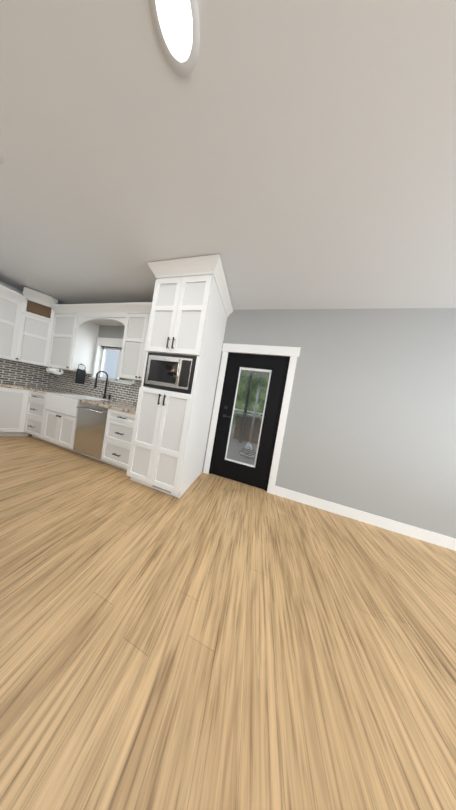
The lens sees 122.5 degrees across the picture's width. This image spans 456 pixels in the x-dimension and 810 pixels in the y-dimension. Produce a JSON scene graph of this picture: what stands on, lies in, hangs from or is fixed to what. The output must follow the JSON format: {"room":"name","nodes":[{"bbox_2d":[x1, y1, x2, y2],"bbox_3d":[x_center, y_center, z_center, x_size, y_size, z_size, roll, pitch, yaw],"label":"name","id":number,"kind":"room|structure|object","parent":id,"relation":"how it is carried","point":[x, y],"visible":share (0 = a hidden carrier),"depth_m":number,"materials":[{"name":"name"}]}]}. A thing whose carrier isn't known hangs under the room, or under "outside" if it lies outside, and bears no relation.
{"room":"kitchen","nodes":[
{"label":"kitchen","id":0,"kind":"room"},
{"bbox_2d":[0,281,23,294],"bbox_3d":[-4.925,-0.970,0.534,0.150,2.780,5.850,10,1,13],"label":"wall","id":1,"kind":"structure","parent":0,"point":[10,287],"depth_m":2.42,"materials":[{"name":"white paint"}]},
{"bbox_2d":[0,284,19,359],"bbox_3d":[-4.178,-1.482,2.162,0.386,1.230,0.607,10,1,13],"label":"upper cabinet","id":2,"kind":"object","parent":1,"relation":"attached to","point":[7,295],"depth_m":2.27,"materials":[{"name":"white paint"}]},
{"bbox_2d":[12,286,57,367],"bbox_3d":[-3.835,-1.514,2.545,0.484,1.390,0.483,10,1,13],"label":"upper cabinet","id":3,"kind":"object","parent":0,"relation":"attached to","point":[33,308],"depth_m":2.46,"materials":[{"name":"white paint"}]},
{"bbox_2d":[0,435,455,809],"bbox_3d":[-0.846,1.183,-0.448,9.430,0.100,5.850,10,1,13],"label":"floor","id":4,"kind":"structure","parent":0,"point":[205,641],"depth_m":0.64,"materials":[{"name":"brown wood"}]},
{"bbox_2d":[0,392,23,435],"bbox_3d":[-3.913,0.128,2.272,0.453,0.875,0.452,10,1,13],"label":"base cabinet","id":5,"kind":"object","parent":4,"relation":"on","point":[11,403],"depth_m":2.21,"materials":[{"name":"white paint"}]},
{"bbox_2d":[20,392,87,438],"bbox_3d":[-3.363,0.215,2.506,0.626,0.875,0.658,10,1,13],"label":"base cabinet","id":6,"kind":"object","parent":4,"relation":"on","point":[32,414],"depth_m":2.23,"materials":[{"name":"white paint"}]},
{"bbox_2d":[0,380,87,395],"bbox_3d":[-3.840,-0.321,2.125,1.425,0.039,1.634,10,1,13],"label":"countertop","id":7,"kind":"structure","parent":6,"relation":"on","point":[39,389],"depth_m":2.35,"materials":[{"name":"beige stone"}]},
{"bbox_2d":[52,408,75,415],"bbox_3d":[-2.718,0.107,2.314,0.737,0.025,0.466,10,1,13],"label":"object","id":8,"kind":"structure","parent":6,"relation":"on","point":[71,411],"depth_m":2.02,"materials":[{"name":"white ceramic"}]},
{"bbox_2d":[40,408,75,450],"bbox_3d":[-2.761,0.446,2.378,0.787,0.620,0.627,10,1,13],"label":"base cabinet","id":9,"kind":"object","parent":4,"relation":"on","point":[59,427],"depth_m":2.08,"materials":[{"name":"white paint"}]},
{"bbox_2d":[72,400,107,460],"bbox_3d":[-2.062,0.439,2.197,0.594,0.868,0.572,10,1,13],"label":"dishwasher","id":10,"kind":"object","parent":4,"relation":"on","point":[88,436],"depth_m":1.92,"materials":[{"name":"silver metal"}]},
{"bbox_2d":[100,408,135,469],"bbox_3d":[-1.472,0.535,2.083,0.618,0.875,0.619,10,1,13],"label":"base cabinet","id":11,"kind":"object","parent":4,"relation":"on","point":[118,426],"depth_m":1.80,"materials":[{"name":"white paint"}]},
{"bbox_2d":[80,400,136,411],"bbox_3d":[-1.696,0.041,2.140,1.235,0.055,0.627,10,1,13],"label":"countertop","id":12,"kind":"structure","parent":11,"relation":"on","point":[123,405],"depth_m":1.97,"materials":[{"name":"beige stone"}]},
{"bbox_2d":[126,254,232,497],"bbox_3d":[-0.672,-0.292,1.829,0.930,2.776,0.782,10,1,13],"label":"pantry cabinet","id":13,"kind":"object","parent":4,"relation":"on","point":[191,309],"visible":1,"depth_m":1.52,"materials":[{"name":"white paint"}]},
{"bbox_2d":[152,482,171,493],"bbox_3d":[-0.833,1.044,1.577,0.280,0.050,0.003,10,1,13],"label":"grille","id":14,"kind":"object","parent":13,"relation":"attached to","point":[154,487],"depth_m":1.58,"materials":[{"name":"grey"}]},
{"bbox_2d":[0,0,455,309],"bbox_3d":[-0.377,-1.658,-0.503,9.430,0.100,5.850,10,1,13],"label":"ceiling","id":15,"kind":"structure","parent":0,"point":[285,154],"depth_m":0.78,"materials":[{"name":"white paint"}]},
{"bbox_2d":[0,151,4,162],"bbox_3d":[-1.736,-1.854,0.860,0.199,0.007,0.199,9,1,4],"label":"recessed light","id":16,"kind":"object","parent":15,"relation":"in","point":[2,159],"depth_m":0.94,"materials":[{"name":"white paint"}]},
{"bbox_2d":[149,0,199,77],"bbox_3d":[-0.217,-1.596,0.511,0.199,0.007,0.199,10,1,7],"label":"recessed light","id":17,"kind":"object","parent":15,"relation":"in","point":[178,24],"depth_m":0.53,"materials":[{"name":"white paint"}]},
{"bbox_2d":[98,308,455,538],"bbox_3d":[0.140,-0.164,2.121,9.130,2.780,0.150,10,1,13],"label":"wall","id":18,"kind":"structure","parent":0,"point":[370,427],"depth_m":1.64,"materials":[{"name":"grey paint"}]},
{"bbox_2d":[52,392,67,395],"bbox_3d":[-3.061,-0.083,2.397,0.021,0.245,0.466,10,1,13],"label":"backsplash","id":19,"kind":"structure","parent":18,"relation":"attached to","point":[53,393],"depth_m":2.30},
{"bbox_2d":[44,304,99,375],"bbox_3d":[-3.302,-1.347,2.664,0.733,1.230,0.385,10,1,13],"label":"upper cabinet","id":20,"kind":"object","parent":18,"relation":"attached to","point":[72,341],"depth_m":2.53,"materials":[{"name":"white paint"}]},
{"bbox_2d":[74,368,86,384],"bbox_3d":[-3.037,-0.584,2.580,0.038,0.295,0.120,10,1,13],"label":"towel","id":21,"kind":"object","parent":20,"relation":"hanging from","point":[81,372],"depth_m":2.57,"materials":[{"name":"black fabric"}]},
{"bbox_2d":[88,396,99,399],"bbox_3d":[-2.642,-0.017,2.549,0.779,0.245,0.022,10,1,13],"label":"backsplash","id":22,"kind":"structure","parent":18,"relation":"attached to","point":[89,397],"depth_m":2.58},
{"bbox_2d":[89,337,134,384],"bbox_3d":[-2.357,-0.934,2.656,1.180,0.915,0.160,10,1,13],"label":"window","id":23,"kind":"structure","parent":18,"relation":"in","point":[100,354],"depth_m":2.73,"materials":[{"name":"white paint"}]},
{"bbox_2d":[117,304,143,383],"bbox_3d":[-1.525,-1.046,2.264,0.519,1.230,0.352,10,1,13],"label":"upper cabinet","id":24,"kind":"object","parent":18,"relation":"attached to","point":[133,313],"depth_m":2.12,"materials":[{"name":"white paint"}]},
{"bbox_2d":[136,304,151,383],"bbox_3d":[-1.142,-0.981,2.175,0.519,1.230,0.352,10,1,13],"label":"upper cabinet","id":25,"kind":"object","parent":18,"relation":"attached to","point":[140,356],"depth_m":2.05,"materials":[{"name":"white paint"}]},
{"bbox_2d":[209,353,289,490],"bbox_3d":[0.315,0.223,2.060,0.954,2.068,0.116,10,1,13],"label":"entry door","id":26,"kind":"structure","parent":18,"relation":"in","point":[257,476],"depth_m":1.98,"materials":[{"name":"black wood"}]},
{"bbox_2d":[227,371,268,463],"bbox_3d":[0.315,0.184,2.032,0.556,1.613,0.001,10,1,13],"label":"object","id":27,"kind":"structure","parent":26,"relation":"attached to","point":[247,417],"depth_m":2.03,"materials":[{"name":"clear glass"}]},
{"bbox_2d":[225,367,271,467],"bbox_3d":[0.317,0.184,2.037,0.506,1.563,0.022,10,1,13],"label":"window frame","id":28,"kind":"structure","parent":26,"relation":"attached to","point":[253,369],"depth_m":2.02,"materials":[{"name":"white"}]},
{"bbox_2d":[203,343,455,550],"bbox_3d":[1.957,0.435,1.600,4.610,2.210,0.023,10,1,13],"label":"trim","id":29,"kind":"structure","parent":18,"relation":"attached to","point":[293,354],"depth_m":1.85,"materials":[{"name":"white paint"}]},
{"label":"outside","id":30,"kind":"structure","parent":0,"visible":0},
{"bbox_2d":[119,370,268,425],"bbox_3d":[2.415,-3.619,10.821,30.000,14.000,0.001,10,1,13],"label":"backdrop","id":31,"kind":"structure","parent":30,"point":[252,396],"depth_m":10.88,"materials":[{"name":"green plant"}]},
{"bbox_2d":[227,371,269,464],"bbox_3d":[-0.074,-0.403,4.746,11.000,3.320,4.840,10,1,13],"label":"deck","id":32,"kind":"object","parent":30,"point":[257,423],"depth_m":4.18,"materials":[{"name":"beige wood"}]}
]}

